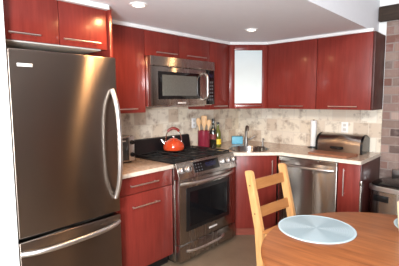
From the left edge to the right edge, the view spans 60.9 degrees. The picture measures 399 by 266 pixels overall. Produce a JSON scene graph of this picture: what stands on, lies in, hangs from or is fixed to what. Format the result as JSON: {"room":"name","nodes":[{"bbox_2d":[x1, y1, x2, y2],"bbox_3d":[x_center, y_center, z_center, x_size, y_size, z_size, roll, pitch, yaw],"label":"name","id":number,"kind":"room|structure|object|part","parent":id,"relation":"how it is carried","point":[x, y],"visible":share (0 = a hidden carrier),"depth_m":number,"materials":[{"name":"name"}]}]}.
{"room":"kitchen","nodes":[
{"label":"kitchen","id":0,"kind":"room"},
{"bbox_2d":[0,0,19,265],"bbox_3d":[-1.900,0.288,1.486,0.766,2.120,1.758,5,8,42],"label":"wall","id":1,"kind":"structure","parent":0,"point":[9,250],"depth_m":1.84,"materials":[{"name":"white paint"}]},
{"bbox_2d":[161,213,277,265],"bbox_3d":[0.250,1.443,0.952,5.200,0.100,6.700,5,8,42],"label":"floor","id":2,"kind":"structure","parent":0,"point":[239,250],"depth_m":3.22,"materials":[{"name":"beige tile"}]},
{"bbox_2d":[6,48,122,265],"bbox_3d":[-1.028,0.372,2.360,0.825,1.762,0.680,5,8,42],"label":"refrigerator","id":3,"kind":"object","parent":2,"relation":"on","point":[66,125],"visible":0.95,"depth_m":2.08,"materials":[{"name":"silver metal"}]},
{"bbox_3d":[-0.811,0.898,2.216,0.065,0.602,0.680,5,8,42],"label":"freezer drawer","id":4,"kind":"part","parent":3,"relation":"part of","materials":[{"name":"silver metal"}]},
{"bbox_3d":[-0.766,0.661,2.142,0.097,0.049,0.668,5,8,42],"label":"handle","id":5,"kind":"part","parent":3,"relation":"part of","materials":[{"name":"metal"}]},
{"bbox_3d":[-0.561,0.081,2.308,0.103,0.762,0.034,5,8,42],"label":"handle","id":6,"kind":"part","parent":3,"relation":"part of","materials":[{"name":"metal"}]},
{"bbox_2d":[82,10,117,212],"bbox_3d":[-0.859,0.173,2.666,0.685,2.094,0.023,5,8,42],"label":"panel","id":7,"kind":"object","parent":2,"relation":"on","point":[106,53],"visible":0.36,"depth_m":2.35,"materials":[{"name":"red wood"}]},
{"bbox_2d":[118,169,172,265],"bbox_3d":[-0.650,0.749,2.968,0.644,0.883,0.603,5,8,42],"label":"base cabinet","id":8,"kind":"object","parent":2,"relation":"on","point":[146,214],"visible":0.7,"depth_m":2.78,"materials":[{"name":"red wood"}]},
{"bbox_3d":[-0.440,0.404,2.712,0.035,0.010,0.280,5,8,42],"label":"handle","id":9,"kind":"part","parent":8,"relation":"part of","materials":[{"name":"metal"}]},
{"bbox_3d":[-0.449,0.401,2.744,0.020,0.137,0.599,5,8,42],"label":"drawer","id":10,"kind":"part","parent":8,"relation":"part of","materials":[{"name":"red wood"}]},
{"bbox_3d":[-0.431,0.576,2.739,0.035,0.010,0.275,5,8,42],"label":"handle","id":11,"kind":"part","parent":8,"relation":"part of","materials":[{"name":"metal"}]},
{"bbox_2d":[122,158,173,178],"bbox_3d":[-0.660,0.294,2.928,0.626,0.033,0.607,5,8,42],"label":"countertop","id":12,"kind":"structure","parent":8,"relation":"on","point":[139,166],"depth_m":2.85,"materials":[{"name":"beige stone"}]},
{"bbox_2d":[122,134,134,163],"bbox_3d":[-0.810,0.153,2.968,0.298,0.240,0.425,5,8,42],"label":"toaster oven","id":13,"kind":"object","parent":12,"relation":"on","point":[128,141],"visible":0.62,"depth_m":3.00,"materials":[{"name":"silver metal"}]},
{"bbox_3d":[-0.748,0.155,2.870,0.012,0.195,0.350,5,8,42],"label":"glass door","id":14,"kind":"part","parent":13,"relation":"part of","materials":[{"name":"glass"}]},
{"bbox_3d":[-0.606,0.139,3.023,0.012,0.214,0.058,5,8,42],"label":"knob panel","id":15,"kind":"part","parent":13,"relation":"part of","materials":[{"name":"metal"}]},
{"bbox_2d":[134,134,235,262],"bbox_3d":[-0.123,0.598,3.444,0.759,1.078,0.824,5,8,42],"label":"stove","id":16,"kind":"object","parent":2,"relation":"on","point":[203,180],"visible":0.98,"depth_m":3.20,"materials":[{"name":"silver metal"}]},
{"bbox_2d":[161,127,183,150],"bbox_3d":[-0.270,0.058,3.527,0.222,0.242,0.222,5,8,42],"label":"kettle","id":17,"kind":"object","parent":16,"relation":"on","point":[173,144],"visible":1,"depth_m":3.47,"materials":[{"name":"orange metal"}]},
{"bbox_3d":[-0.270,-0.035,3.518,0.138,0.055,0.027,-1,6,-9],"label":"handle","id":18,"kind":"part","parent":17,"relation":"part of","materials":[{"name":"red plastic"}]},
{"bbox_3d":[-0.150,0.327,2.934,0.048,0.060,0.058,5,8,42],"label":"knob","id":19,"kind":"part","parent":16,"relation":"part of","materials":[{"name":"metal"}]},
{"bbox_2d":[135,147,229,165],"bbox_3d":[-0.154,0.222,3.432,0.590,0.018,0.822,5,8,42],"label":"cooktop","id":20,"kind":"object","parent":16,"relation":"in","point":[189,156],"depth_m":3.30,"materials":[{"name":"black metal"}]},
{"bbox_3d":[-0.093,0.320,2.997,0.048,0.060,0.058,5,8,42],"label":"knob","id":21,"kind":"part","parent":16,"relation":"part of","materials":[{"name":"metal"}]},
{"bbox_3d":[0.081,0.304,3.224,0.064,0.145,0.824,5,8,42],"label":"control panel","id":22,"kind":"part","parent":16,"relation":"part of","materials":[{"name":"silver metal"}]},
{"bbox_3d":[0.084,1.044,3.301,0.058,0.150,0.812,5,8,42],"label":"warming drawer","id":23,"kind":"part","parent":16,"relation":"part of","materials":[{"name":"silver metal"}]},
{"bbox_3d":[0.081,1.042,3.218,0.068,0.023,0.536,5,8,42],"label":"handle","id":24,"kind":"part","parent":16,"relation":"part of","materials":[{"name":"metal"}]},
{"bbox_3d":[0.082,0.671,3.263,0.058,0.583,0.812,5,8,42],"label":"oven door","id":25,"kind":"part","parent":16,"relation":"part of","materials":[{"name":"silver metal"}]},
{"bbox_3d":[0.112,0.419,3.183,0.085,0.027,0.757,5,8,42],"label":"handle","id":26,"kind":"part","parent":16,"relation":"part of","materials":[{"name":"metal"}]},
{"bbox_2d":[235,155,280,234],"bbox_3d":[0.579,0.653,3.825,1.379,0.882,0.474,-1,6,-3],"label":"base cabinet","id":27,"kind":"object","parent":2,"relation":"on","point":[262,166],"visible":0.43,"depth_m":3.62,"materials":[{"name":"red wood"}]},
{"bbox_2d":[211,140,380,164],"bbox_3d":[0.868,0.202,3.723,1.795,0.033,0.981,5,8,42],"label":"countertop","id":28,"kind":"structure","parent":27,"relation":"on","point":[300,151],"depth_m":3.56,"materials":[{"name":"beige stone"}]},
{"bbox_2d":[198,130,209,148],"bbox_3d":[0.050,0.071,3.893,0.142,0.203,0.142,5,8,42],"label":"utensil crock","id":29,"kind":"object","parent":28,"relation":"on","point":[203,136],"visible":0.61,"depth_m":3.83,"materials":[{"name":"red ceramic"}]},
{"bbox_2d":[196,118,200,130],"bbox_3d":[-0.005,-0.007,3.876,0.065,0.328,0.018,-1,6,-1],"label":"spoon","id":30,"kind":"object","parent":29,"relation":"in","point":[198,121],"visible":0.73,"depth_m":3.86,"materials":[{"name":"brown wood"}]},
{"bbox_2d":[201,116,206,130],"bbox_3d":[0.054,-0.022,3.885,0.068,0.354,0.022,0,6,0],"label":"spatula","id":31,"kind":"object","parent":29,"relation":"in","point":[203,118],"visible":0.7,"depth_m":3.87,"materials":[{"name":"brown wood"}]},
{"bbox_2d":[210,119,216,147],"bbox_3d":[0.158,0.003,3.901,0.076,0.335,0.076,5,8,42],"label":"bottle","id":32,"kind":"object","parent":28,"relation":"on","point":[213,136],"visible":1,"depth_m":3.88,"materials":[{"name":"black glass"}]},
{"bbox_2d":[216,122,220,146],"bbox_3d":[0.215,0.019,3.963,0.078,0.290,0.078,5,8,42],"label":"bottle","id":33,"kind":"object","parent":28,"relation":"on","point":[218,132],"visible":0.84,"depth_m":3.94,"materials":[{"name":"green glass"}]},
{"bbox_2d":[231,136,242,143],"bbox_3d":[0.470,0.087,4.240,0.136,0.095,0.080,0,6,0],"label":"sponge","id":34,"kind":"object","parent":28,"relation":"on","point":[234,139],"visible":1,"depth_m":4.20,"materials":[{"name":"blue plastic"}]},
{"bbox_2d":[228,146,269,151],"bbox_3d":[0.554,0.263,3.820,0.466,0.179,0.466,5,8,42],"label":"sink","id":35,"kind":"object","parent":28,"relation":"in","point":[234,148],"visible":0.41,"depth_m":3.98,"materials":[{"name":"silver metal"}]},
{"bbox_2d":[244,125,254,145],"bbox_3d":[0.576,0.031,4.026,0.117,0.248,0.167,5,8,42],"label":"faucet","id":36,"kind":"object","parent":28,"relation":"on","point":[246,139],"visible":1,"depth_m":4.03,"materials":[{"name":"silver metal"}]},
{"bbox_3d":[0.559,-0.016,3.993,0.035,0.148,0.131,-1,6,-3],"label":"spout","id":37,"kind":"part","parent":36,"relation":"part of","materials":[{"name":"silver metal"}]},
{"bbox_2d":[308,120,316,147],"bbox_3d":[1.296,0.007,3.858,0.120,0.320,0.120,5,8,42],"label":"paper towel roll","id":38,"kind":"object","parent":28,"relation":"on","point":[313,131],"visible":0.91,"depth_m":3.83,"materials":[{"name":"white paper"}]},
{"bbox_2d":[308,150,357,157],"bbox_3d":[1.315,0.208,3.381,0.468,0.016,0.245,5,8,42],"label":"cutting board","id":39,"kind":"object","parent":28,"relation":"on","point":[316,152],"visible":1,"depth_m":3.35,"materials":[{"name":"brown wood"}]},
{"bbox_2d":[315,132,369,154],"bbox_3d":[1.500,0.099,3.577,0.478,0.188,0.260,5,8,42],"label":"bread box","id":40,"kind":"object","parent":28,"relation":"on","point":[336,142],"visible":0.98,"depth_m":3.49,"materials":[{"name":"silver metal"}]},
{"bbox_3d":[1.415,0.152,3.508,0.138,0.026,0.036,5,8,42],"label":"handle","id":41,"kind":"part","parent":40,"relation":"part of","materials":[{"name":"black plastic"}]},
{"bbox_2d":[245,163,295,265],"bbox_3d":[0.729,0.752,2.730,0.501,0.907,0.545,-6,8,-42],"label":"dining chair","id":42,"kind":"object","parent":2,"relation":"on","point":[258,211],"visible":0.49,"depth_m":2.74,"materials":[{"name":"brown wood"}]},
{"bbox_3d":[0.447,0.756,2.705,0.046,0.907,0.204,-6,8,-42],"label":"post","id":43,"kind":"part","parent":42,"relation":"part of","materials":[{"name":"brown wood"}]},
{"bbox_3d":[0.790,0.765,2.663,0.490,0.020,0.362,-6,8,-42],"label":"seat","id":44,"kind":"part","parent":42,"relation":"part of","materials":[{"name":"orange wood"}]},
{"bbox_3d":[0.783,0.723,3.006,0.046,0.907,0.204,-6,8,-42],"label":"post","id":45,"kind":"part","parent":42,"relation":"part of","materials":[{"name":"brown wood"}]},
{"bbox_2d":[278,156,338,222],"bbox_3d":[1.252,0.670,3.618,0.604,0.881,0.656,5,8,42],"label":"dishwasher","id":46,"kind":"object","parent":2,"relation":"on","point":[313,183],"visible":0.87,"depth_m":3.36,"materials":[{"name":"silver metal"}]},
{"bbox_3d":[1.065,0.346,3.347,0.504,0.020,0.059,5,8,42],"label":"handle","id":47,"kind":"part","parent":46,"relation":"part of","materials":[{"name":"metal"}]},
{"bbox_2d":[261,212,398,265],"bbox_3d":[0.960,0.949,1.605,1.328,0.740,1.328,5,8,42],"label":"dining table","id":48,"kind":"object","parent":2,"relation":"on","point":[376,242],"visible":0.78,"depth_m":1.70,"materials":[{"name":"brown wood"}]},
{"bbox_2d":[278,215,356,243],"bbox_3d":[0.666,0.542,1.936,0.424,0.006,0.424,5,8,42],"label":"placemat","id":49,"kind":"object","parent":48,"relation":"on","point":[307,228],"visible":1,"depth_m":1.91,"materials":[{"name":"white plastic"}]},
{"bbox_2d":[394,218,397,227],"bbox_3d":[1.329,0.539,1.919,0.402,0.006,0.402,5,8,42],"label":"placemat","id":50,"kind":"object","parent":48,"relation":"on","point":[395,220],"visible":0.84,"depth_m":2.00,"materials":[{"name":"white plastic"}]},
{"bbox_2d":[397,201,398,229],"bbox_3d":[1.119,0.461,1.848,0.082,0.166,0.082,5,8,42],"label":"dining chair","id":51,"kind":"object","parent":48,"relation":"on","point":[397,201],"visible":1,"depth_m":1.85,"materials":[{"name":"beige wood"}]},
{"bbox_2d":[337,157,379,212],"bbox_3d":[1.576,0.695,3.355,0.218,0.881,0.642,5,8,42],"label":"base cabinet","id":52,"kind":"object","parent":2,"relation":"on","point":[353,192],"visible":0.57,"depth_m":3.14,"materials":[{"name":"red wood"}]},
{"bbox_3d":[1.332,0.455,3.138,0.010,0.255,0.032,5,8,42],"label":"handle","id":53,"kind":"part","parent":52,"relation":"part of","materials":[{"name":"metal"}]},
{"bbox_3d":[1.380,0.665,3.153,0.196,0.773,0.020,5,8,42],"label":"door","id":54,"kind":"part","parent":52,"relation":"part of","materials":[{"name":"red wood"}]},
{"bbox_3d":[1.656,0.698,3.319,0.018,0.881,0.587,5,8,42],"label":"panel","id":55,"kind":"part","parent":52,"relation":"part of","materials":[{"name":"brown wood"}]},
{"bbox_2d":[369,169,398,214],"bbox_3d":[1.844,0.765,3.181,0.415,0.772,0.400,-5,7,-38],"label":"trash can","id":56,"kind":"object","parent":2,"relation":"on","point":[384,192],"visible":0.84,"depth_m":3.08,"materials":[{"name":"silver metal"}]},
{"bbox_3d":[1.842,0.460,3.150,0.400,0.040,0.386,-5,7,-38],"label":"lid","id":57,"kind":"part","parent":56,"relation":"part of","materials":[{"name":"black plastic"}]},
{"bbox_2d":[88,0,379,41],"bbox_3d":[-1.074,-1.171,1.685,1.930,0.730,6.400,5,8,42],"label":"ceiling","id":58,"kind":"structure","parent":0,"point":[224,20],"depth_m":2.74,"materials":[{"name":"paint"}]},
{"bbox_2d":[129,2,147,7],"bbox_3d":[-0.413,-0.866,2.296,0.124,0.009,0.124,5,8,42],"label":"recessed light","id":59,"kind":"object","parent":58,"relation":"in","point":[132,4],"visible":1,"depth_m":2.28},
{"bbox_2d":[245,28,257,30],"bbox_3d":[0.484,-0.961,3.164,0.124,0.009,0.124,5,8,42],"label":"recessed light","id":60,"kind":"object","parent":58,"relation":"in","point":[248,29],"visible":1,"depth_m":3.13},
{"bbox_2d":[276,0,398,212],"bbox_3d":[2.444,-0.219,3.046,5.000,2.750,0.200,5,8,42],"label":"wall","id":61,"kind":"structure","parent":0,"point":[389,158],"depth_m":3.39,"materials":[{"name":"brick"}]},
{"bbox_2d":[112,19,374,44],"bbox_3d":[0.262,-0.969,3.357,2.595,0.029,1.059,-2,6,-13],"label":"trim","id":62,"kind":"structure","parent":61,"relation":"attached to","point":[116,22],"depth_m":3.38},
{"bbox_2d":[229,45,267,108],"bbox_3d":[0.553,-0.670,4.149,0.645,0.729,0.644,5,8,42],"label":"upper cabinet","id":63,"kind":"object","parent":61,"relation":"attached to","point":[247,63],"visible":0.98,"depth_m":3.92,"materials":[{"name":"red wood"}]},
{"bbox_3d":[0.563,-0.647,3.924,0.316,0.603,0.005,-1,6,-2],"label":"glass pane","id":64,"kind":"part","parent":63,"relation":"part of","materials":[{"name":"white glass"}]},
{"bbox_2d":[267,39,317,108],"bbox_3d":[1.101,-0.642,3.839,0.588,0.729,0.362,5,8,42],"label":"upper cabinet","id":65,"kind":"object","parent":61,"relation":"attached to","point":[291,66],"visible":0.88,"depth_m":3.71,"materials":[{"name":"red wood"}]},
{"bbox_2d":[239,108,382,152],"bbox_3d":[1.200,-0.069,4.067,1.788,0.460,0.012,5,8,42],"label":"backsplash","id":66,"kind":"structure","parent":61,"relation":"attached to","point":[284,126],"depth_m":4.03,"materials":[{"name":"stone"}]},
{"bbox_2d":[341,122,347,132],"bbox_3d":[1.583,-0.062,3.699,0.072,0.116,0.009,5,8,42],"label":"wall outlet","id":67,"kind":"object","parent":61,"relation":"attached to","point":[344,125],"visible":1,"depth_m":3.70,"materials":[{"name":"grey plastic"}]},
{"bbox_2d":[316,31,385,109],"bbox_3d":[1.524,-0.606,3.452,0.552,0.729,0.362,5,8,42],"label":"upper cabinet","id":68,"kind":"object","parent":61,"relation":"attached to","point":[350,68],"visible":1,"depth_m":3.31,"materials":[{"name":"red wood"}]},
{"bbox_3d":[1.732,-0.590,3.286,0.018,0.729,0.328,5,8,42],"label":"panel","id":69,"kind":"part","parent":68,"relation":"part of","materials":[{"name":"brown wood"}]},
{"bbox_2d":[378,4,398,21],"bbox_3d":[2.399,-1.122,2.811,1.665,0.145,0.059,5,8,42],"label":"wooden beam","id":70,"kind":"structure","parent":61,"relation":"attached to","point":[389,12],"depth_m":3.29,"materials":[{"name":"brown wood"}]},
{"bbox_3d":[-1.633,0.184,2.486,0.200,2.120,6.600,5,8,42],"label":"wall","id":71,"kind":"structure","parent":0,"visible":0},
{"bbox_2d":[3,0,107,54],"bbox_3d":[-1.099,-0.699,2.308,0.694,0.274,0.683,5,8,42],"label":"upper cabinet","id":72,"kind":"object","parent":71,"relation":"attached to","point":[40,25],"visible":0.95,"depth_m":2.10,"materials":[{"name":"red wood"}]},
{"bbox_3d":[-1.000,-0.567,1.938,0.033,0.010,0.175,5,8,42],"label":"handle","id":73,"kind":"part","parent":72,"relation":"part of","materials":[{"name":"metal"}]},
{"bbox_3d":[-0.992,-0.669,1.977,0.020,0.267,0.338,5,8,42],"label":"door","id":74,"kind":"part","parent":72,"relation":"part of","materials":[{"name":"red wood"}]},
{"bbox_3d":[-1.132,-0.567,2.324,0.636,0.008,0.638,5,8,42],"label":"panel","id":75,"kind":"part","parent":72,"relation":"part of","materials":[{"name":"grey metal"}]},
{"bbox_3d":[-0.760,-0.696,2.228,0.020,0.267,0.341,5,8,42],"label":"door","id":76,"kind":"part","parent":72,"relation":"part of","materials":[{"name":"red wood"}]},
{"bbox_3d":[-0.760,-0.595,2.198,0.033,0.010,0.255,5,8,42],"label":"handle","id":77,"kind":"part","parent":72,"relation":"part of","materials":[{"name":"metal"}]},
{"bbox_2d":[57,0,108,10],"bbox_3d":[-0.884,-0.832,2.095,0.100,0.029,0.685,5,8,42],"label":"trim","id":78,"kind":"structure","parent":72,"relation":"attached to","point":[87,3],"depth_m":2.21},
{"bbox_2d":[112,24,145,113],"bbox_3d":[-0.781,-0.534,2.913,0.362,0.729,0.550,5,8,42],"label":"upper cabinet","id":79,"kind":"object","parent":71,"relation":"attached to","point":[127,42],"visible":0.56,"depth_m":2.89,"materials":[{"name":"red wood"}]},
{"bbox_2d":[144,30,208,61],"bbox_3d":[-0.299,-0.844,3.411,0.362,0.221,0.874,5,8,42],"label":"upper cabinet","id":80,"kind":"object","parent":71,"relation":"attached to","point":[155,43],"visible":0.77,"depth_m":3.26,"materials":[{"name":"red wood"}]},
{"bbox_3d":[-0.348,-0.817,3.152,0.020,0.219,0.421,5,8,42],"label":"door","id":81,"kind":"part","parent":80,"relation":"part of","materials":[{"name":"red wood"}]},
{"bbox_2d":[144,55,214,107],"bbox_3d":[-0.260,-0.496,3.414,0.458,0.460,0.870,5,8,42],"label":"microwave","id":82,"kind":"object","parent":80,"relation":"attached to","point":[169,82],"visible":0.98,"depth_m":3.22,"materials":[{"name":"silver metal"}]},
{"bbox_3d":[-0.192,-0.445,3.269,0.036,0.354,0.742,5,8,42],"label":"door","id":83,"kind":"part","parent":82,"relation":"part of","materials":[{"name":"silver metal"}]},
{"bbox_3d":[0.069,-0.477,3.484,0.064,0.291,0.026,5,8,42],"label":"handle","id":84,"kind":"part","parent":82,"relation":"part of","materials":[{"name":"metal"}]},
{"bbox_3d":[0.104,-0.479,3.589,0.036,0.354,0.125,5,8,42],"label":"control panel","id":85,"kind":"part","parent":82,"relation":"part of","materials":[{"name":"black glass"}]},
{"bbox_3d":[-0.052,-0.852,3.472,0.020,0.219,0.447,5,8,42],"label":"door","id":86,"kind":"part","parent":80,"relation":"part of","materials":[{"name":"red wood"}]},
{"bbox_2d":[121,107,238,145],"bbox_3d":[-0.282,-0.154,3.775,0.012,0.710,2.430,5,8,42],"label":"backsplash","id":87,"kind":"structure","parent":71,"relation":"attached to","point":[155,122],"depth_m":3.79,"materials":[{"name":"stone"}]},
{"bbox_2d":[192,118,195,127],"bbox_3d":[-0.065,-0.118,3.998,0.009,0.116,0.072,5,8,42],"label":"wall outlet","id":88,"kind":"object","parent":71,"relation":"attached to","point":[193,119],"visible":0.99,"depth_m":4.00,"materials":[{"name":"grey plastic"}]},
{"bbox_2d":[188,41,228,109],"bbox_3d":[0.116,-0.640,3.884,0.362,0.729,0.340,5,8,42],"label":"upper cabinet","id":89,"kind":"object","parent":71,"relation":"attached to","point":[218,52],"visible":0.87,"depth_m":3.79,"materials":[{"name":"red wood"}]},
{"bbox_3d":[0.219,-0.631,3.790,0.020,0.727,0.338,5,8,42],"label":"door","id":90,"kind":"part","parent":89,"relation":"part of","materials":[{"name":"red wood"}]}
]}

